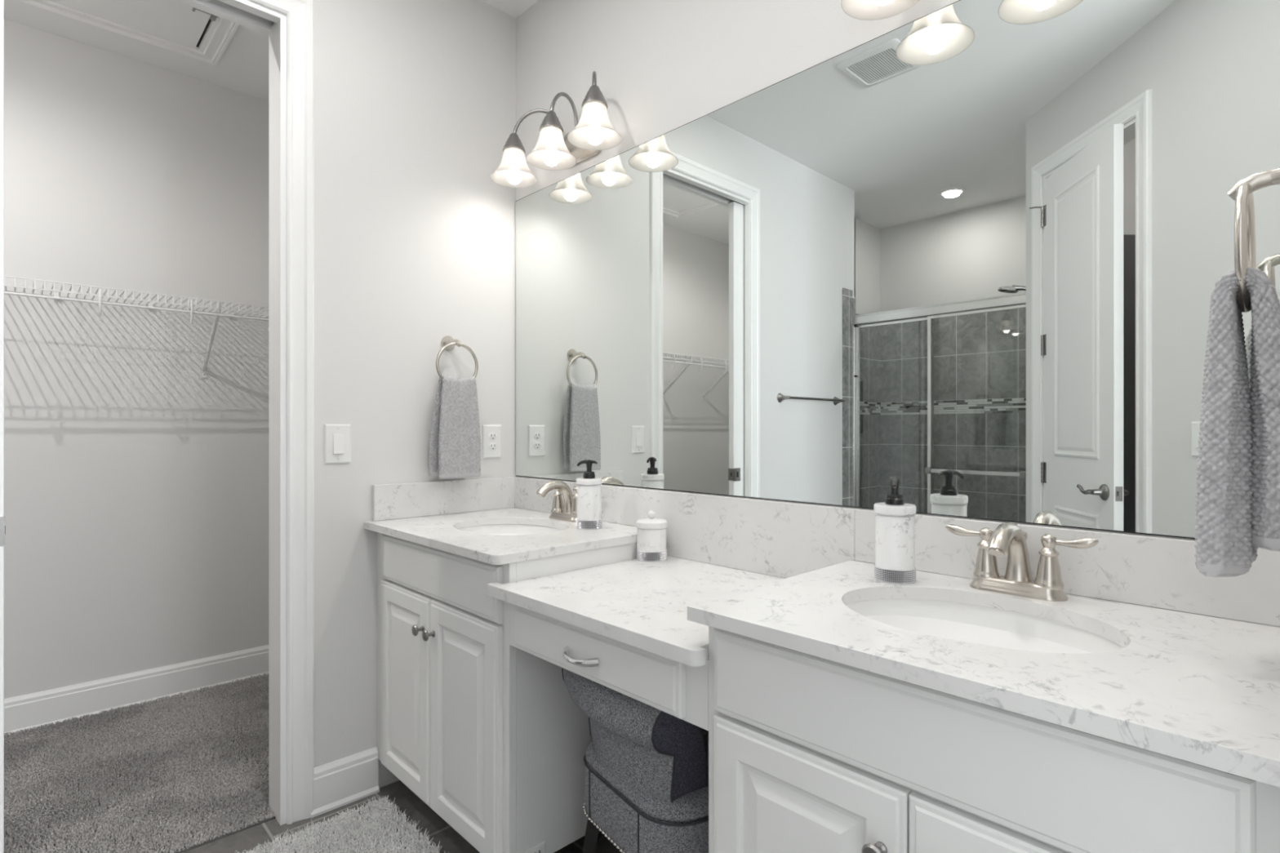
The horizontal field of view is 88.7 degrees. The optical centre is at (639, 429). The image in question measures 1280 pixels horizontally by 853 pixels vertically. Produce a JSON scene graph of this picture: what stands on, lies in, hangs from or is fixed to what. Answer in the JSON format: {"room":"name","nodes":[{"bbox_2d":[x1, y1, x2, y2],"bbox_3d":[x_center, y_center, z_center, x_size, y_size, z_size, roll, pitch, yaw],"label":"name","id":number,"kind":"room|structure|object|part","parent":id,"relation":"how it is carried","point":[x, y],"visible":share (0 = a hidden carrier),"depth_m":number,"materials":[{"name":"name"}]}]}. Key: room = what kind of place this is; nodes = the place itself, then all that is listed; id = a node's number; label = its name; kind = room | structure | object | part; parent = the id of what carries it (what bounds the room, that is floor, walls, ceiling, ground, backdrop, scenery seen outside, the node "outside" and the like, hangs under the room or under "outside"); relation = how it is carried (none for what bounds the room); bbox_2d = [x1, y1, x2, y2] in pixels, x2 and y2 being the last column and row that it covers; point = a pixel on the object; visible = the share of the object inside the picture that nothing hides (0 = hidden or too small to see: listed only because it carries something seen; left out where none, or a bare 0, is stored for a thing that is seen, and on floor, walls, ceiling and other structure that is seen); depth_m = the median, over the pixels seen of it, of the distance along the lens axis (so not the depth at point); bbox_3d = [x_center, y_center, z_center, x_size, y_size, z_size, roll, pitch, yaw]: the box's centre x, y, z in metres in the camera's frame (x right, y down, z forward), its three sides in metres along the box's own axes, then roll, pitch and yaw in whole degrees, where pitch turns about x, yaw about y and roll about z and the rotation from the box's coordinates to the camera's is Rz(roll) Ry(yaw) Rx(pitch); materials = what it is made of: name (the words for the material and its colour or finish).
{"room":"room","nodes":[
{"label":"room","id":0,"kind":"room"},
{"bbox_2d":[4,18,268,698],"bbox_3d":[-2.585,-0.199,2.432,3.140,2.737,0.120,0,0,-44],"label":"wall","id":1,"kind":"structure","parent":0,"point":[136,482],"depth_m":2.76,"materials":[{"name":"white paint"}]},
{"bbox_2d":[4,644,268,735],"bbox_3d":[-2.536,1.100,2.380,2.900,0.140,0.024,0,0,-44],"label":"baseboard","id":2,"kind":"structure","parent":1,"relation":"attached to","point":[27,711],"depth_m":2.75,"materials":[{"name":"white paint"}]},
{"bbox_2d":[4,275,268,377],"bbox_3d":[-2.433,-0.385,2.274,2.890,0.305,0.319,0,0,-44],"label":"wire shelf","id":3,"kind":"object","parent":1,"relation":"attached to","point":[55,296],"visible":0.73,"depth_m":2.61,"materials":[{"name":"white metal"}]},
{"bbox_3d":[-2.330,-0.475,2.166,2.890,0.010,0.010,0,0,-44],"label":"hang rail","id":4,"kind":"part","parent":3,"relation":"part of","materials":[{"name":"white metal"}]},
{"bbox_2d":[4,0,538,101],"bbox_3d":[-0.049,-1.607,0.251,5.100,0.080,6.770,0,0,-44],"label":"ceiling","id":5,"kind":"structure","parent":0,"point":[243,66],"depth_m":2.69,"materials":[{"name":"white paint"}]},
{"bbox_2d":[14,0,239,66],"bbox_3d":[-2.062,-1.556,2.055,1.393,0.022,0.720,0,0,-44],"label":"attic hatch","id":6,"kind":"object","parent":5,"relation":"attached to","point":[174,26],"visible":0.75,"depth_m":2.50,"materials":[{"name":"white paint"}]},
{"bbox_3d":[-2.065,-1.562,2.052,1.221,0.006,0.556,0,0,-44],"label":"panel","id":7,"kind":"part","parent":6,"relation":"part of","materials":[{"name":"white paint"}]},
{"bbox_2d":[4,675,622,852],"bbox_3d":[0.185,1.198,0.476,4.450,0.064,6.770,0,0,-44],"label":"floor","id":8,"kind":"structure","parent":0,"point":[451,842],"depth_m":1.92,"materials":[{"name":"tile"}]},
{"bbox_2d":[4,672,275,852],"bbox_3d":[-1.880,1.160,2.114,1.890,0.014,1.316,0,0,-44],"label":"carpet","id":9,"kind":"object","parent":8,"relation":"on","point":[251,735],"visible":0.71,"depth_m":2.19,"materials":[{"name":"grey carpet"}]},
{"bbox_2d":[235,795,448,852],"bbox_3d":[-0.610,1.158,1.318,0.802,0.023,1.391,0,0,-44],"label":"bath rug","id":10,"kind":"object","parent":8,"relation":"on","point":[376,827],"visible":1,"depth_m":1.86,"materials":[{"name":"white fabric"}]},
{"bbox_2d":[377,532,636,852],"bbox_3d":[-0.411,0.745,2.013,0.580,0.850,0.785,0,0,-44],"label":"vanity cabinet","id":11,"kind":"object","parent":8,"relation":"on","point":[488,732],"visible":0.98,"depth_m":1.69,"materials":[{"name":"white paint"}]},
{"bbox_3d":[-0.701,0.767,1.956,0.019,0.581,0.338,0,0,-44],"label":"door","id":12,"kind":"part","parent":11,"relation":"part of","materials":[{"name":"white paint"}]},
{"bbox_3d":[-0.623,0.563,1.838,0.031,0.031,0.031,0,0,-44],"label":"knob","id":13,"kind":"part","parent":11,"relation":"part of","materials":[{"name":"silver metal"}]},
{"bbox_3d":[-0.579,0.563,1.792,0.031,0.031,0.031,0,0,-44],"label":"knob","id":14,"kind":"part","parent":11,"relation":"part of","materials":[{"name":"silver metal"}]},
{"bbox_3d":[-0.578,0.401,1.827,0.019,0.137,0.692,0,0,-44],"label":"false drawer","id":15,"kind":"part","parent":11,"relation":"part of","materials":[{"name":"white paint"}]},
{"bbox_3d":[-0.460,0.767,1.705,0.019,0.581,0.352,0,0,-44],"label":"door","id":16,"kind":"part","parent":11,"relation":"part of","materials":[{"name":"white paint"}]},
{"bbox_2d":[364,507,636,564],"bbox_3d":[-0.406,0.307,2.013,0.572,0.023,0.791,0,0,-44],"label":"countertop","id":17,"kind":"structure","parent":11,"relation":"on","point":[441,532],"depth_m":1.82,"materials":[{"name":"stone"}]},
{"bbox_2d":[458,524,563,535],"bbox_3d":[-0.398,0.393,2.015,0.352,0.145,0.450,0,0,-44],"label":"sink","id":18,"kind":"object","parent":17,"relation":"in","point":[493,529],"visible":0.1,"depth_m":2.19,"materials":[{"name":"white ceramic"}]},
{"bbox_2d":[536,480,577,522],"bbox_3d":[-0.240,0.230,2.150,0.181,0.132,0.174,0,0,0],"label":"faucet","id":19,"kind":"object","parent":17,"relation":"on","point":[566,511],"visible":0.79,"depth_m":2.13,"materials":[{"name":"silver metal"}]},
{"bbox_3d":[-0.270,0.221,2.122,0.154,0.114,0.051,0,0,-44],"label":"spout","id":20,"kind":"part","parent":19,"relation":"part of","materials":[{"name":"silver metal"}]},
{"bbox_3d":[-0.275,0.231,2.188,0.045,0.094,0.045,0,0,-44],"label":"handle","id":21,"kind":"part","parent":19,"relation":"part of","materials":[{"name":"silver metal"}]},
{"bbox_3d":[-0.240,0.284,2.151,0.058,0.023,0.158,0,0,-44],"label":"plate","id":22,"kind":"part","parent":19,"relation":"part of","materials":[{"name":"silver metal"}]},
{"bbox_3d":[-0.204,0.231,2.114,0.045,0.094,0.045,0,0,-44],"label":"handle","id":23,"kind":"part","parent":19,"relation":"part of","materials":[{"name":"silver metal"}]},
{"bbox_2d":[576,459,602,529],"bbox_3d":[-0.153,0.194,1.962,0.078,0.205,0.079,0,0,-44],"label":"soap dispenser","id":24,"kind":"object","parent":17,"relation":"on","point":[588,486],"visible":1,"depth_m":1.93,"materials":[{"name":"ceramic"}]},
{"bbox_2d":[526,840,545,852],"bbox_3d":[-0.255,1.065,1.613,0.055,0.080,0.008,0,0,-44],"label":"power outlet","id":25,"kind":"object","parent":11,"relation":"attached to","point":[540,847],"visible":1,"depth_m":1.61,"materials":[{"name":"white plastic"}]},
{"bbox_2d":[533,847,542,852],"bbox_3d":[-0.253,1.046,1.612,0.033,0.028,0.002,0,0,-44],"label":"receptacle","id":26,"kind":"object","parent":25,"relation":"attached to","point":[535,850],"depth_m":1.61,"materials":[{"name":"white"}]},
{"bbox_2d":[561,667,708,852],"bbox_3d":[0.077,0.850,1.518,0.452,0.643,0.410,0,0,-34],"label":"upholstered chair","id":27,"kind":"object","parent":8,"relation":"on","point":[646,766],"visible":0.51,"depth_m":1.34,"materials":[{"name":"fabric"}]},
{"bbox_3d":[-0.118,1.037,1.583,0.068,0.268,0.034,0,0,12],"label":"leg","id":28,"kind":"part","parent":27,"relation":"part of","materials":[{"name":"black wood"}]},
{"bbox_3d":[0.101,0.898,1.533,0.396,0.009,0.407,0,0,-34],"label":"nailhead trim","id":29,"kind":"part","parent":27,"relation":"part of","materials":[{"name":"grey metal"}]},
{"bbox_3d":[-0.030,0.659,1.452,0.201,0.256,0.396,0,0,-34],"label":"backrest","id":30,"kind":"part","parent":27,"relation":"part of","materials":[{"name":"fabric"}]},
{"bbox_3d":[0.101,0.847,1.533,0.386,0.122,0.397,0,0,-34],"label":"seat","id":31,"kind":"part","parent":27,"relation":"part of","materials":[{"name":"fabric"}]},
{"bbox_2d":[585,727,708,822],"bbox_3d":[0.101,0.766,1.533,0.382,0.044,0.393,0,0,-34],"label":"seat cushion","id":32,"kind":"object","parent":27,"relation":"on","point":[647,802],"depth_m":1.35,"materials":[{"name":"fabric"}]},
{"bbox_3d":[0.085,0.659,1.317,0.161,0.256,0.043,0,0,-34],"label":"panel","id":33,"kind":"part","parent":27,"relation":"part of","materials":[{"name":"fabric"}]},
{"bbox_2d":[708,626,1279,852],"bbox_3d":[0.541,0.745,1.021,0.580,0.850,0.726,0,0,-44],"label":"vanity cabinet","id":34,"kind":"object","parent":8,"relation":"on","point":[808,753],"visible":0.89,"depth_m":0.84,"materials":[{"name":"white paint"}]},
{"bbox_3d":[0.238,0.767,0.977,0.019,0.581,0.326,0,0,-44],"label":"door","id":35,"kind":"part","parent":34,"relation":"part of","materials":[{"name":"white paint"}]},
{"bbox_3d":[0.311,0.560,0.864,0.031,0.031,0.031,0,0,-44],"label":"knob","id":36,"kind":"part","parent":34,"relation":"part of","materials":[{"name":"silver metal"}]},
{"bbox_2d":[687,560,1279,786],"bbox_3d":[0.539,0.307,1.028,0.572,0.023,0.739,0,0,-44],"label":"countertop","id":37,"kind":"structure","parent":34,"relation":"on","point":[1202,690],"depth_m":0.85,"materials":[{"name":"stone"}]},
{"bbox_2d":[873,475,916,584],"bbox_3d":[0.499,0.194,1.282,0.078,0.205,0.078,0,0,-44],"label":"soap dispenser","id":38,"kind":"object","parent":37,"relation":"on","point":[895,519],"visible":1,"depth_m":1.25,"materials":[{"name":"ceramic"}]},
{"bbox_2d":[846,598,1123,653],"bbox_3d":[0.529,0.393,1.049,0.352,0.145,0.450,0,0,-44],"label":"sink","id":39,"kind":"object","parent":37,"relation":"in","point":[971,624],"visible":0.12,"depth_m":1.18,"materials":[{"name":"white ceramic"}]},
{"bbox_2d":[945,521,1098,601],"bbox_3d":[0.683,0.230,1.187,0.181,0.132,0.174,0,0,0],"label":"faucet","id":40,"kind":"object","parent":37,"relation":"on","point":[1008,538],"visible":1,"depth_m":1.16,"materials":[{"name":"silver metal"}]},
{"bbox_3d":[0.618,0.194,1.251,0.016,0.021,0.065,0,0,-44],"label":"lever","id":41,"kind":"part","parent":40,"relation":"part of","materials":[{"name":"silver metal"}]},
{"bbox_3d":[0.648,0.231,1.225,0.045,0.094,0.045,0,0,-44],"label":"handle","id":42,"kind":"part","parent":40,"relation":"part of","materials":[{"name":"silver metal"}]},
{"bbox_3d":[0.654,0.221,1.159,0.154,0.114,0.051,0,0,-44],"label":"spout","id":43,"kind":"part","parent":40,"relation":"part of","materials":[{"name":"silver metal"}]},
{"bbox_3d":[0.684,0.284,1.188,0.058,0.023,0.158,0,0,-44],"label":"plate","id":44,"kind":"part","parent":40,"relation":"part of","materials":[{"name":"silver metal"}]},
{"bbox_3d":[0.710,0.234,1.213,0.015,0.089,0.015,0,0,-44],"label":"lift rod","id":45,"kind":"part","parent":40,"relation":"part of","materials":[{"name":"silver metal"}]},
{"bbox_3d":[0.719,0.231,1.151,0.045,0.094,0.045,0,0,-44],"label":"handle","id":46,"kind":"part","parent":40,"relation":"part of","materials":[{"name":"silver metal"}]},
{"bbox_3d":[0.749,0.194,1.124,0.016,0.021,0.065,0,0,-44],"label":"lever","id":47,"kind":"part","parent":40,"relation":"part of","materials":[{"name":"silver metal"}]},
{"bbox_3d":[0.467,0.767,0.738,0.019,0.581,0.330,0,0,-44],"label":"door","id":48,"kind":"part","parent":34,"relation":"part of","materials":[{"name":"white paint"}]},
{"bbox_2d":[314,0,515,787],"bbox_3d":[-1.445,-0.199,1.649,2.578,2.737,0.120,0,0,-44],"label":"wall","id":49,"kind":"structure","parent":0,"point":[415,100],"depth_m":2.16,"materials":[{"name":"white paint"}]},
{"bbox_2d":[0,0,5,852],"bbox_3d":[-1.798,-0.029,1.309,0.760,2.373,0.040,0,0,-44],"label":"door frame","id":50,"kind":"structure","parent":49,"relation":"in","point":[2,527],"depth_m":1.56,"materials":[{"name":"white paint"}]},
{"bbox_2d":[174,0,286,825],"bbox_3d":[-1.339,-0.050,1.750,0.685,2.440,0.120,0,0,-44],"label":"trim","id":51,"kind":"structure","parent":49,"relation":"attached to","point":[249,14],"depth_m":1.95,"materials":[{"name":"white paint"}]},
{"bbox_2d":[249,0,314,824],"bbox_3d":[-1.291,-0.066,1.700,0.829,2.472,0.019,0,0,-44],"label":"trim","id":52,"kind":"structure","parent":49,"relation":"attached to","point":[300,14],"depth_m":1.96,"materials":[{"name":"white paint"}]},
{"bbox_2d":[324,424,351,463],"bbox_3d":[-0.940,0.046,2.041,0.078,0.122,0.012,0,0,-44],"label":"light switch","id":53,"kind":"object","parent":49,"relation":"attached to","point":[337,437],"visible":1,"depth_m":2.04,"materials":[{"name":"white plastic"}]},
{"bbox_2d":[311,746,379,817],"bbox_3d":[-0.923,1.101,2.050,0.206,0.137,0.024,0,0,-44],"label":"baseboard","id":54,"kind":"structure","parent":49,"relation":"attached to","point":[344,781],"depth_m":2.05,"materials":[{"name":"white paint"}]},
{"bbox_2d":[372,476,515,520],"bbox_3d":[-0.663,0.238,2.300,0.548,0.116,0.020,0,0,-44],"label":"backsplash","id":55,"kind":"structure","parent":49,"relation":"attached to","point":[409,500],"depth_m":2.26,"materials":[{"name":"stone"}]},
{"bbox_2d":[427,374,480,479],"bbox_3d":[-0.638,-0.009,2.256,0.168,0.352,0.084,0,0,-44],"label":"hand towel","id":56,"kind":"object","parent":49,"relation":"attached to","point":[455,442],"visible":1,"depth_m":2.22,"materials":[{"name":"grey fabric"}]},
{"bbox_2d":[435,336,478,380],"bbox_3d":[-0.646,-0.234,2.272,0.159,0.188,0.085,0,0,-44],"label":"towel ring","id":57,"kind":"object","parent":49,"relation":"attached to","point":[448,343],"visible":0.86,"depth_m":2.27,"materials":[{"name":"silver metal"}]},
{"bbox_3d":[-0.646,-0.302,2.272,0.052,0.052,0.085,0,0,-44],"label":"post","id":58,"kind":"part","parent":57,"relation":"part of","materials":[{"name":"silver metal"}]},
{"bbox_2d":[482,424,501,457],"bbox_3d":[-0.546,0.045,2.422,0.078,0.122,0.008,0,0,-44],"label":"power outlet","id":59,"kind":"object","parent":49,"relation":"attached to","point":[491,434],"visible":1,"depth_m":2.42,"materials":[{"name":"white plastic"}]},
{"bbox_2d":[488,432,497,439],"bbox_3d":[-0.544,0.026,2.420,0.033,0.028,0.002,0,0,-44],"label":"receptacle","id":60,"kind":"object","parent":59,"relation":"attached to","point":[492,436],"depth_m":2.42,"materials":[{"name":"white plastic"}]},
{"bbox_2d":[488,442,497,450],"bbox_3d":[-0.544,0.064,2.420,0.033,0.028,0.002,0,0,-44],"label":"receptacle","id":61,"kind":"object","parent":59,"relation":"attached to","point":[492,446],"depth_m":2.42,"materials":[{"name":"white plastic"}]},
{"bbox_2d":[515,0,1195,540],"bbox_3d":[-0.153,-0.199,2.251,0.120,2.737,3.740,0,0,-44],"label":"wall","id":62,"kind":"structure","parent":0,"point":[660,67],"depth_m":1.93,"materials":[{"name":"white paint"}]},
{"bbox_2d":[489,71,622,187],"bbox_3d":[-0.269,-0.979,2.132,0.211,0.254,0.599,0,0,-44],"label":"vanity light","id":63,"kind":"object","parent":62,"relation":"attached to","point":[593,133],"visible":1,"depth_m":2.11,"materials":[{"name":"white glass"}]},
{"bbox_3d":[-0.437,-0.919,2.273,0.163,0.102,0.163,0,0,-44],"label":"lamp shade","id":64,"kind":"part","parent":63,"relation":"part of","materials":[{"name":"white glass"}]},
{"bbox_3d":[-0.350,-1.032,2.262,0.188,0.149,0.019,0,0,5],"label":"arm","id":65,"kind":"part","parent":63,"relation":"part of","materials":[{"name":"silver metal"}]},
{"bbox_3d":[-0.286,-0.919,2.116,0.163,0.102,0.163,0,0,-44],"label":"lamp shade","id":66,"kind":"part","parent":63,"relation":"part of","materials":[{"name":"white glass"}]},
{"bbox_3d":[-0.245,-1.032,2.156,0.127,0.149,0.012,0,0,-44],"label":"arm","id":67,"kind":"part","parent":63,"relation":"part of","materials":[{"name":"silver metal"}]},
{"bbox_3d":[-0.143,-1.032,2.046,0.019,0.149,0.188,0,0,-3],"label":"arm","id":68,"kind":"part","parent":63,"relation":"part of","materials":[{"name":"silver metal"}]},
{"bbox_3d":[-0.135,-0.919,1.958,0.163,0.102,0.163,0,0,-44],"label":"lamp shade","id":69,"kind":"part","parent":63,"relation":"part of","materials":[{"name":"white glass"}]},
{"bbox_2d":[509,603,708,730],"bbox_3d":[0.075,0.455,1.506,0.580,0.121,0.618,0,0,-44],"label":"drawer","id":70,"kind":"object","parent":62,"relation":"attached to","point":[677,689],"visible":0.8,"depth_m":1.26,"materials":[{"name":"white paint"}]},
{"bbox_3d":[-0.127,0.462,1.324,0.036,0.018,0.110,0,0,-44],"label":"handle","id":71,"kind":"part","parent":70,"relation":"part of","materials":[{"name":"silver metal"}]},
{"bbox_2d":[486,555,785,666],"bbox_3d":[0.072,0.380,1.512,0.576,0.027,0.659,0,0,-44],"label":"countertop","id":72,"kind":"structure","parent":70,"relation":"on","point":[634,602],"depth_m":1.44,"materials":[{"name":"stone"}]},
{"bbox_2d":[635,510,667,562],"bbox_3d":[0.033,0.297,1.844,0.089,0.138,0.089,0,0,-44],"label":"lidded canister","id":73,"kind":"object","parent":72,"relation":"on","point":[651,532],"visible":1,"depth_m":1.81,"materials":[{"name":"ceramic"}]},
{"bbox_3d":[0.033,0.241,1.844,0.023,0.024,0.023,0,0,-44],"label":"lid knob","id":74,"kind":"part","parent":73,"relation":"part of","materials":[{"name":"ceramic"}]},
{"bbox_2d":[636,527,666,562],"bbox_3d":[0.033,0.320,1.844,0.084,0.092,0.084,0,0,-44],"label":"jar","id":75,"kind":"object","parent":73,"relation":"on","point":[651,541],"depth_m":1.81,"materials":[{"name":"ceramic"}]},
{"bbox_3d":[0.033,0.263,1.844,0.089,0.022,0.089,0,0,-44],"label":"lid","id":76,"kind":"part","parent":73,"relation":"part of","materials":[{"name":"ceramic"}]},
{"bbox_2d":[514,476,857,577],"bbox_3d":[0.012,0.273,1.978,0.020,0.186,1.379,0,0,-44],"label":"backsplash","id":77,"kind":"structure","parent":62,"relation":"attached to","point":[779,539],"depth_m":1.72,"materials":[{"name":"stone"}]},
{"bbox_2d":[840,0,919,20],"bbox_3d":[0.655,-0.979,1.169,0.211,0.254,0.599,0,0,-44],"label":"vanity light","id":78,"kind":"object","parent":62,"relation":"attached to","point":[864,10],"visible":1,"depth_m":1.37,"materials":[{"name":"white glass"}]},
{"bbox_2d":[515,0,1279,538],"bbox_3d":[0.264,-0.345,1.724,0.005,1.045,2.125,0,0,-44],"label":"mirror","id":79,"kind":"object","parent":62,"relation":"attached to","point":[973,254],"visible":1,"depth_m":1.37,"materials":[{"name":"silver mirror"}]},
{"bbox_2d":[854,508,1279,626],"bbox_3d":[0.742,0.238,1.216,0.020,0.116,0.730,0,0,-44],"label":"backsplash","id":80,"kind":"structure","parent":62,"relation":"attached to","point":[1154,571],"depth_m":1.11,"materials":[{"name":"stone"}]},
{"bbox_3d":[0.820,-0.199,0.688,0.640,2.737,0.138,0,0,-44],"label":"wall","id":81,"kind":"structure","parent":0,"visible":0},
{"bbox_2d":[1194,266,1279,577],"bbox_3d":[0.761,-0.008,0.815,0.169,0.369,0.096,0,0,-44],"label":"hand towel","id":82,"kind":"object","parent":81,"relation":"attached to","point":[1237,509],"visible":0.98,"depth_m":0.78,"materials":[{"name":"grey fabric"}]},
{"bbox_2d":[1226,167,1279,312],"bbox_3d":[0.774,-0.240,0.800,0.159,0.188,0.085,0,0,-44],"label":"towel ring","id":83,"kind":"object","parent":81,"relation":"attached to","point":[1242,193],"visible":0.91,"depth_m":0.79,"materials":[{"name":"silver metal"}]},
{"bbox_3d":[0.774,-0.308,0.800,0.052,0.052,0.085,0,0,-44],"label":"post","id":84,"kind":"part","parent":83,"relation":"part of","materials":[{"name":"silver metal"}]}
]}

